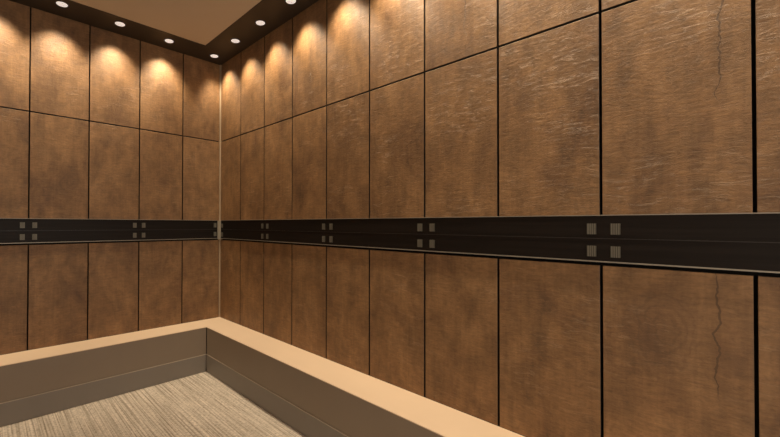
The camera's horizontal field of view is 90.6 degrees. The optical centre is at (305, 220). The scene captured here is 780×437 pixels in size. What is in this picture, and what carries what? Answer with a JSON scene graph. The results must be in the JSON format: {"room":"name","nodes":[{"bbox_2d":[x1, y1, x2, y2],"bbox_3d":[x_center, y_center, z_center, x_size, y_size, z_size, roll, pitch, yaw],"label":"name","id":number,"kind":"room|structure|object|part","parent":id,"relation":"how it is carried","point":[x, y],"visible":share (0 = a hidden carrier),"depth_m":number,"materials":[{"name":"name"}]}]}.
{"room":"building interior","nodes":[
{"label":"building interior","id":0,"kind":"room"},
{"bbox_2d":[0,8,217,354],"bbox_3d":[-1.866,-0.109,2.253,3.150,2.579,0.102,1,-1,-41],"label":"wall","id":1,"kind":"structure","parent":0,"point":[138,241],"depth_m":2.53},
{"bbox_2d":[0,245,27,354],"bbox_3d":[-1.827,0.467,2.203,0.316,0.642,0.018,1,-1,-41],"label":"wood panel","id":2,"kind":"object","parent":1,"relation":"attached to","point":[13,258],"visible":1,"depth_m":2.26,"materials":[{"name":"brown wood"}]},
{"bbox_2d":[0,107,28,217],"bbox_3d":[-1.825,-0.340,2.211,0.316,0.658,0.018,1,-1,-41],"label":"wood panel","id":3,"kind":"object","parent":1,"relation":"attached to","point":[14,124],"visible":1,"depth_m":2.26,"materials":[{"name":"brown wood"}]},
{"bbox_2d":[0,0,29,110],"bbox_3d":[-1.824,-0.997,2.217,0.316,0.642,0.018,1,-1,-41],"label":"wood panel","id":4,"kind":"object","parent":1,"relation":"attached to","point":[14,17],"visible":1,"depth_m":2.27,"materials":[{"name":"brown wood"}]},
{"bbox_2d":[28,243,87,349],"bbox_3d":[-1.583,0.470,2.413,0.316,0.642,0.018,1,-1,-41],"label":"wood panel","id":5,"kind":"object","parent":1,"relation":"attached to","point":[57,279],"visible":1,"depth_m":2.40,"materials":[{"name":"brown wood"}]},
{"bbox_2d":[29,112,88,218],"bbox_3d":[-1.581,-0.338,2.421,0.316,0.658,0.018,1,-1,-41],"label":"wood panel","id":6,"kind":"object","parent":1,"relation":"attached to","point":[58,175],"visible":1,"depth_m":2.41,"materials":[{"name":"brown wood"}]},
{"bbox_2d":[30,7,88,120],"bbox_3d":[-1.579,-0.995,2.428,0.316,0.642,0.018,1,-1,-41],"label":"wood panel","id":7,"kind":"object","parent":1,"relation":"attached to","point":[59,70],"visible":1,"depth_m":2.41,"materials":[{"name":"brown wood"}]},
{"bbox_2d":[0,218,220,243],"bbox_3d":[-1.819,0.061,2.196,2.910,0.156,0.044,1,-1,-41],"label":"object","id":8,"kind":"object","parent":1,"relation":"attached to","point":[12,230],"depth_m":2.56,"materials":[{"name":"brown metal"}]},
{"bbox_3d":[-1.717,0.027,2.281,0.025,0.035,0.005,1,-1,-41],"label":"insert plate","id":9,"kind":"part","parent":8,"relation":"part of","materials":[{"name":"silver metal"}]},
{"bbox_3d":[-1.717,0.099,2.280,0.025,0.035,0.005,1,-1,-41],"label":"insert plate","id":10,"kind":"part","parent":8,"relation":"part of","materials":[{"name":"silver metal"}]},
{"bbox_3d":[-1.671,0.027,2.321,0.025,0.035,0.005,1,-1,-41],"label":"insert plate","id":11,"kind":"part","parent":8,"relation":"part of","materials":[{"name":"silver metal"}]},
{"bbox_3d":[-1.671,0.099,2.320,0.025,0.035,0.005,1,-1,-41],"label":"insert plate","id":12,"kind":"part","parent":8,"relation":"part of","materials":[{"name":"silver metal"}]},
{"bbox_3d":[-0.720,0.075,3.130,0.026,0.152,0.026,1,-1,-41],"label":"corner bracket","id":13,"kind":"part","parent":8,"relation":"part of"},
{"bbox_2d":[88,242,137,339],"bbox_3d":[-1.338,0.473,2.624,0.316,0.642,0.018,1,-1,-41],"label":"wood panel","id":14,"kind":"object","parent":1,"relation":"attached to","point":[112,267],"visible":1,"depth_m":2.61,"materials":[{"name":"brown wood"}]},
{"bbox_2d":[89,122,138,218],"bbox_3d":[-1.336,-0.335,2.632,0.316,0.658,0.018,1,-1,-41],"label":"wood panel","id":15,"kind":"object","parent":1,"relation":"attached to","point":[113,150],"visible":1,"depth_m":2.62,"materials":[{"name":"brown wood"}]},
{"bbox_2d":[89,26,139,128],"bbox_3d":[-1.334,-0.992,2.638,0.316,0.642,0.018,1,-1,-41],"label":"wood panel","id":16,"kind":"object","parent":1,"relation":"attached to","point":[114,57],"visible":1,"depth_m":2.62,"materials":[{"name":"brown wood"}]},
{"bbox_2d":[138,241,181,330],"bbox_3d":[-1.093,0.475,2.835,0.316,0.642,0.018,1,-1,-41],"label":"wood panel","id":17,"kind":"object","parent":1,"relation":"attached to","point":[160,262],"visible":1,"depth_m":2.82,"materials":[{"name":"brown wood"}]},
{"bbox_2d":[139,130,181,219],"bbox_3d":[-1.091,-0.332,2.842,0.316,0.658,0.018,1,-1,-41],"label":"wood panel","id":18,"kind":"object","parent":1,"relation":"attached to","point":[160,154],"visible":1,"depth_m":2.83,"materials":[{"name":"brown wood"}]},
{"bbox_2d":[139,41,182,135],"bbox_3d":[-1.090,-0.989,2.849,0.316,0.642,0.018,1,-1,-41],"label":"wood panel","id":19,"kind":"object","parent":1,"relation":"attached to","point":[161,69],"visible":1,"depth_m":2.83,"materials":[{"name":"brown wood"}]},
{"bbox_2d":[181,240,218,322],"bbox_3d":[-0.851,0.478,3.044,0.311,0.642,0.018,1,-1,-41],"label":"wood panel","id":20,"kind":"object","parent":1,"relation":"attached to","point":[200,258],"visible":1,"depth_m":3.03,"materials":[{"name":"brown wood"}]},
{"bbox_2d":[182,137,218,220],"bbox_3d":[-0.849,-0.330,3.051,0.311,0.658,0.018,1,-1,-41],"label":"wood panel","id":21,"kind":"object","parent":1,"relation":"attached to","point":[200,158],"visible":1,"depth_m":3.04,"materials":[{"name":"brown wood"}]},
{"bbox_2d":[182,54,219,141],"bbox_3d":[-0.847,-0.987,3.058,0.311,0.642,0.018,1,-1,-41],"label":"wood panel","id":22,"kind":"object","parent":1,"relation":"attached to","point":[201,78],"visible":1,"depth_m":3.04,"materials":[{"name":"brown wood"}]},
{"bbox_2d":[218,65,222,316],"bbox_3d":[-0.717,-0.253,3.159,0.026,2.108,0.026,1,-1,-41],"label":"trim","id":23,"kind":"structure","parent":1,"relation":"attached to","point":[220,141],"depth_m":3.15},
{"bbox_2d":[0,371,304,436],"bbox_3d":[-0.676,1.140,0.855,2.910,0.060,3.520,1,-1,-41],"label":"floor","id":24,"kind":"structure","parent":0,"point":[200,404],"depth_m":2.15,"materials":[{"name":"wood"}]},
{"bbox_2d":[0,317,524,436],"bbox_3d":[-0.675,0.945,0.857,2.910,0.330,3.520,1,-1,-41],"label":"wall ledge","id":25,"kind":"object","parent":24,"relation":"on","point":[312,394],"visible":1,"depth_m":2.19,"materials":[{"name":"beige laminate"}]},
{"bbox_3d":[-1.772,1.056,1.956,2.682,0.125,0.017,1,-1,-41],"label":"kick plate","id":26,"kind":"part","parent":25,"relation":"part of","materials":[{"name":"brown wood"}]},
{"bbox_3d":[-1.772,0.891,1.960,2.686,0.198,0.013,1,-1,-41],"label":"panel","id":27,"kind":"part","parent":25,"relation":"part of","materials":[{"name":"beige laminate"}]},
{"bbox_3d":[0.335,1.057,1.580,0.017,0.125,3.298,1,-1,-41],"label":"kick plate","id":28,"kind":"part","parent":25,"relation":"part of","materials":[{"name":"brown wood"}]},
{"bbox_3d":[0.336,0.892,1.584,0.013,0.198,3.302,1,-1,-41],"label":"panel","id":29,"kind":"part","parent":25,"relation":"part of","materials":[{"name":"beige laminate"}]},
{"bbox_2d":[71,0,261,44],"bbox_3d":[-0.668,-1.370,0.892,2.928,0.077,3.538,1,-1,-41],"label":"ceiling","id":30,"kind":"structure","parent":0,"point":[199,21],"depth_m":2.38,"materials":[{"name":"beige paint"}]},
{"bbox_2d":[55,1,68,7],"bbox_3d":[-1.484,-1.315,2.290,0.074,0.004,0.074,1,-1,-41],"label":"recessed light","id":31,"kind":"object","parent":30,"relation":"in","point":[59,3],"visible":1,"depth_m":2.29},
{"bbox_2d":[114,21,125,26],"bbox_3d":[-1.242,-1.312,2.516,0.074,0.004,0.074,1,-1,-41],"label":"recessed light","id":32,"kind":"object","parent":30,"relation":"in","point":[117,23],"visible":1,"depth_m":2.52,"materials":[{"name":"white glass"}]},
{"bbox_2d":[164,38,173,43],"bbox_3d":[-0.998,-1.310,2.747,0.074,0.004,0.074,1,-1,-41],"label":"recessed light","id":33,"kind":"object","parent":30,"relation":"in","point":[166,40],"visible":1,"depth_m":2.74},
{"bbox_2d":[210,54,218,57],"bbox_3d":[-0.728,-1.306,2.991,0.074,0.004,0.074,1,-1,-41],"label":"recessed light","id":34,"kind":"object","parent":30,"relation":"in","point":[211,55],"visible":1,"depth_m":2.99,"materials":[{"name":"white glass"}]},
{"bbox_2d":[230,38,240,42],"bbox_3d":[-0.514,-1.308,2.743,0.074,0.004,0.074,1,-1,-41],"label":"recessed light","id":35,"kind":"object","parent":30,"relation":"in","point":[234,40],"visible":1,"depth_m":2.73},
{"bbox_2d":[255,20,265,25],"bbox_3d":[-0.302,-1.310,2.497,0.074,0.004,0.074,1,-1,-41],"label":"recessed light","id":36,"kind":"object","parent":30,"relation":"in","point":[257,22],"visible":1,"depth_m":2.49,"materials":[{"name":"white glass"}]},
{"bbox_2d":[285,0,296,4],"bbox_3d":[-0.090,-1.312,2.251,0.074,0.004,0.074,1,-1,-41],"label":"recessed light","id":37,"kind":"object","parent":30,"relation":"in","point":[290,2],"visible":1,"depth_m":2.26,"materials":[{"name":"white glass"}]},
{"bbox_2d":[221,0,779,436],"bbox_3d":[0.516,-0.107,1.823,0.102,2.579,3.658,1,-1,-41],"label":"wall","id":38,"kind":"structure","parent":0,"point":[753,48],"depth_m":1.07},
{"bbox_2d":[9,0,318,64],"bbox_3d":[-0.668,-1.330,0.892,2.928,0.003,3.538,1,-1,-41],"label":"trim","id":39,"kind":"structure","parent":38,"relation":"attached to","point":[275,13],"depth_m":2.54,"materials":[{"name":"brown wood"}]},
{"bbox_2d":[220,240,240,323],"bbox_3d":[-0.604,0.478,3.025,0.018,0.642,0.312,1,-1,-41],"label":"wood panel","id":40,"kind":"object","parent":38,"relation":"attached to","point":[230,249],"visible":0.88,"depth_m":3.01,"materials":[{"name":"brown wood"}]},
{"bbox_2d":[221,136,240,219],"bbox_3d":[-0.602,-0.329,3.032,0.018,0.658,0.312,1,-1,-41],"label":"wood panel","id":41,"kind":"object","parent":38,"relation":"attached to","point":[231,148],"visible":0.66,"depth_m":3.01,"materials":[{"name":"brown wood"}]},
{"bbox_2d":[221,52,241,140],"bbox_3d":[-0.601,-0.986,3.039,0.018,0.642,0.312,1,-1,-41],"label":"wood panel","id":42,"kind":"object","parent":38,"relation":"attached to","point":[231,69],"visible":0.86,"depth_m":3.02,"materials":[{"name":"brown wood"}]},
{"bbox_2d":[240,241,263,333],"bbox_3d":[-0.396,0.476,2.783,0.018,0.642,0.312,1,-1,-41],"label":"wood panel","id":43,"kind":"object","parent":38,"relation":"attached to","point":[252,253],"visible":0.9,"depth_m":2.77,"materials":[{"name":"brown wood"}]},
{"bbox_2d":[241,128,264,219],"bbox_3d":[-0.394,-0.331,2.791,0.018,0.658,0.312,1,-1,-41],"label":"wood panel","id":44,"kind":"object","parent":38,"relation":"attached to","point":[252,143],"visible":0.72,"depth_m":2.77,"materials":[{"name":"brown wood"}]},
{"bbox_2d":[241,37,264,134],"bbox_3d":[-0.393,-0.988,2.797,0.018,0.642,0.312,1,-1,-41],"label":"wood panel","id":45,"kind":"object","parent":38,"relation":"attached to","point":[252,57],"visible":0.9,"depth_m":2.78,"materials":[{"name":"brown wood"}]},
{"bbox_2d":[264,243,292,344],"bbox_3d":[-0.188,0.475,2.542,0.018,0.642,0.312,1,-1,-41],"label":"wood panel","id":46,"kind":"object","parent":38,"relation":"attached to","point":[277,257],"visible":0.89,"depth_m":2.52,"materials":[{"name":"brown wood"}]},
{"bbox_2d":[264,118,292,219],"bbox_3d":[-0.186,-0.333,2.549,0.018,0.658,0.312,1,-1,-41],"label":"wood panel","id":47,"kind":"object","parent":38,"relation":"attached to","point":[278,141],"visible":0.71,"depth_m":2.53,"materials":[{"name":"brown wood"}]},
{"bbox_2d":[265,18,293,126],"bbox_3d":[-0.185,-0.990,2.555,0.018,0.642,0.312,1,-1,-41],"label":"wood panel","id":48,"kind":"object","parent":38,"relation":"attached to","point":[279,42],"visible":0.86,"depth_m":2.54,"materials":[{"name":"brown wood"}]},
{"bbox_2d":[292,245,326,357],"bbox_3d":[0.020,0.473,2.300,0.018,0.642,0.312,1,-1,-41],"label":"wood panel","id":49,"kind":"object","parent":38,"relation":"attached to","point":[309,263],"visible":0.87,"depth_m":2.28,"materials":[{"name":"brown wood"}]},
{"bbox_2d":[292,107,326,218],"bbox_3d":[0.022,-0.335,2.308,0.018,0.658,0.312,1,-1,-41],"label":"wood panel","id":50,"kind":"object","parent":38,"relation":"attached to","point":[309,199],"visible":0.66,"depth_m":2.29,"materials":[{"name":"brown wood"}]},
{"bbox_2d":[293,0,327,116],"bbox_3d":[0.023,-0.992,2.314,0.018,0.642,0.312,1,-1,-41],"label":"wood panel","id":51,"kind":"object","parent":38,"relation":"attached to","point":[310,25],"visible":0.93,"depth_m":2.30,"materials":[{"name":"brown wood"}]},
{"bbox_2d":[327,247,369,374],"bbox_3d":[0.227,0.471,2.059,0.018,0.642,0.312,1,-1,-41],"label":"wood panel","id":52,"kind":"object","parent":38,"relation":"attached to","point":[348,269],"visible":0.92,"depth_m":2.04,"materials":[{"name":"brown wood"}]},
{"bbox_2d":[327,92,369,218],"bbox_3d":[0.230,-0.336,2.066,0.018,0.658,0.312,1,-1,-41],"label":"wood panel","id":53,"kind":"object","parent":38,"relation":"attached to","point":[348,121],"visible":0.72,"depth_m":2.05,"materials":[{"name":"brown wood"}]},
{"bbox_2d":[327,0,370,104],"bbox_3d":[0.231,-0.993,2.073,0.018,0.642,0.312,1,-1,-41],"label":"wood panel","id":54,"kind":"object","parent":38,"relation":"attached to","point":[348,21],"visible":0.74,"depth_m":2.06,"materials":[{"name":"brown wood"}]},
{"bbox_2d":[370,73,424,217],"bbox_3d":[0.437,-0.338,1.825,0.018,0.658,0.312,1,-1,-41],"label":"wood panel","id":55,"kind":"object","parent":38,"relation":"attached to","point":[397,110],"visible":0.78,"depth_m":1.80,"materials":[{"name":"brown wood"}]},
{"bbox_2d":[370,250,425,395],"bbox_3d":[0.435,0.469,1.817,0.018,0.642,0.312,1,-1,-41],"label":"wood panel","id":56,"kind":"object","parent":38,"relation":"attached to","point":[397,279],"visible":0.99,"depth_m":1.80,"materials":[{"name":"brown wood"}]},
{"bbox_2d":[370,0,425,90],"bbox_3d":[0.439,-0.995,1.831,0.018,0.642,0.312,1,-1,-41],"label":"wood panel","id":57,"kind":"object","parent":38,"relation":"attached to","point":[397,27],"visible":0.97,"depth_m":1.82,"materials":[{"name":"brown wood"}]},
{"bbox_2d":[425,253,498,424],"bbox_3d":[0.643,0.468,1.576,0.018,0.642,0.312,1,-1,-41],"label":"wood panel","id":58,"kind":"object","parent":38,"relation":"attached to","point":[462,292],"visible":1,"depth_m":1.55,"materials":[{"name":"brown wood"}]},
{"bbox_2d":[425,49,498,216],"bbox_3d":[0.645,-0.340,1.583,0.018,0.658,0.312,1,-1,-41],"label":"wood panel","id":59,"kind":"object","parent":38,"relation":"attached to","point":[462,97],"visible":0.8,"depth_m":1.56,"materials":[{"name":"brown wood"}]},
{"bbox_2d":[425,0,498,71],"bbox_3d":[0.647,-0.997,1.590,0.018,0.642,0.312,1,-1,-41],"label":"wood panel","id":60,"kind":"object","parent":38,"relation":"attached to","point":[455,30],"visible":1,"depth_m":1.58,"materials":[{"name":"brown wood"}]},
{"bbox_2d":[221,212,779,272],"bbox_3d":[0.442,0.061,1.808,0.026,0.152,3.493,1,-1,-41],"label":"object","id":61,"kind":"object","parent":38,"relation":"attached to","point":[750,242],"visible":1,"depth_m":1.26,"materials":[{"name":"brown metal"}]},
{"bbox_3d":[0.516,0.030,1.706,0.005,0.035,0.025,1,-1,-41],"label":"insert plate","id":62,"kind":"part","parent":61,"relation":"part of","materials":[{"name":"silver metal"}]},
{"bbox_3d":[0.515,0.102,1.705,0.005,0.035,0.025,1,-1,-41],"label":"insert plate","id":63,"kind":"part","parent":61,"relation":"part of","materials":[{"name":"silver metal"}]},
{"bbox_3d":[0.555,0.029,1.659,0.005,0.035,0.025,1,-1,-41],"label":"insert plate","id":64,"kind":"part","parent":61,"relation":"part of","materials":[{"name":"silver metal"}]},
{"bbox_3d":[0.555,0.101,1.659,0.005,0.035,0.025,1,-1,-41],"label":"insert plate","id":65,"kind":"part","parent":61,"relation":"part of","materials":[{"name":"silver metal"}]},
{"bbox_3d":[0.929,0.026,1.226,0.005,0.035,0.025,1,-1,-41],"label":"insert plate","id":66,"kind":"part","parent":61,"relation":"part of","materials":[{"name":"silver metal"}]},
{"bbox_3d":[0.929,0.098,1.225,0.005,0.035,0.025,1,-1,-41],"label":"insert plate","id":67,"kind":"part","parent":61,"relation":"part of","materials":[{"name":"silver metal"}]},
{"bbox_3d":[0.969,0.026,1.179,0.005,0.035,0.025,1,-1,-41],"label":"insert plate","id":68,"kind":"part","parent":61,"relation":"part of","materials":[{"name":"silver metal"}]},
{"bbox_3d":[0.969,0.098,1.179,0.005,0.035,0.025,1,-1,-41],"label":"insert plate","id":69,"kind":"part","parent":61,"relation":"part of","materials":[{"name":"silver metal"}]},
{"bbox_2d":[499,0,599,46],"bbox_3d":[0.855,-0.999,1.348,0.018,0.642,0.312,1,-1,-41],"label":"wood panel","id":70,"kind":"object","parent":38,"relation":"attached to","point":[519,20],"visible":1,"depth_m":1.36,"materials":[{"name":"brown wood"}]},
{"bbox_2d":[499,14,600,215],"bbox_3d":[0.853,-0.342,1.342,0.018,0.658,0.312,1,-1,-41],"label":"wood panel","id":71,"kind":"object","parent":38,"relation":"attached to","point":[550,135],"visible":0.89,"depth_m":1.32,"materials":[{"name":"brown wood"}]},
{"bbox_2d":[499,258,601,436],"bbox_3d":[0.851,0.466,1.334,0.018,0.642,0.312,1,-1,-41],"label":"wood panel","id":72,"kind":"object","parent":38,"relation":"attached to","point":[550,312],"visible":1,"depth_m":1.32,"materials":[{"name":"brown wood"}]},
{"bbox_2d":[601,0,637,11],"bbox_3d":[1.063,-1.000,1.107,0.018,0.642,0.312,1,-1,-41],"label":"wood panel","id":73,"kind":"object","parent":38,"relation":"attached to","point":[606,5],"visible":1,"depth_m":1.20,"materials":[{"name":"brown wood"}]},
{"bbox_2d":[601,0,752,214],"bbox_3d":[1.061,-0.344,1.101,0.018,0.658,0.312,1,-1,-41],"label":"wood panel","id":74,"kind":"object","parent":38,"relation":"attached to","point":[677,74],"visible":1,"depth_m":1.08,"materials":[{"name":"brown wood"}]},
{"bbox_2d":[603,265,754,436],"bbox_3d":[1.059,0.464,1.093,0.018,0.642,0.312,1,-1,-41],"label":"wood panel","id":75,"kind":"object","parent":38,"relation":"attached to","point":[678,345],"visible":1,"depth_m":1.08,"materials":[{"name":"brown wood"}]},
{"bbox_2d":[755,0,779,212],"bbox_3d":[1.269,-0.345,0.859,0.018,0.658,0.312,1,-1,-41],"label":"wood panel","id":76,"kind":"object","parent":38,"relation":"attached to","point":[767,12],"visible":1,"depth_m":0.96,"materials":[{"name":"brown wood"}]},
{"bbox_2d":[758,276,779,436],"bbox_3d":[1.267,0.462,0.852,0.018,0.642,0.312,1,-1,-41],"label":"wood panel","id":77,"kind":"object","parent":38,"relation":"attached to","point":[768,286],"visible":1,"depth_m":0.95,"materials":[{"name":"brown wood"}]}
]}

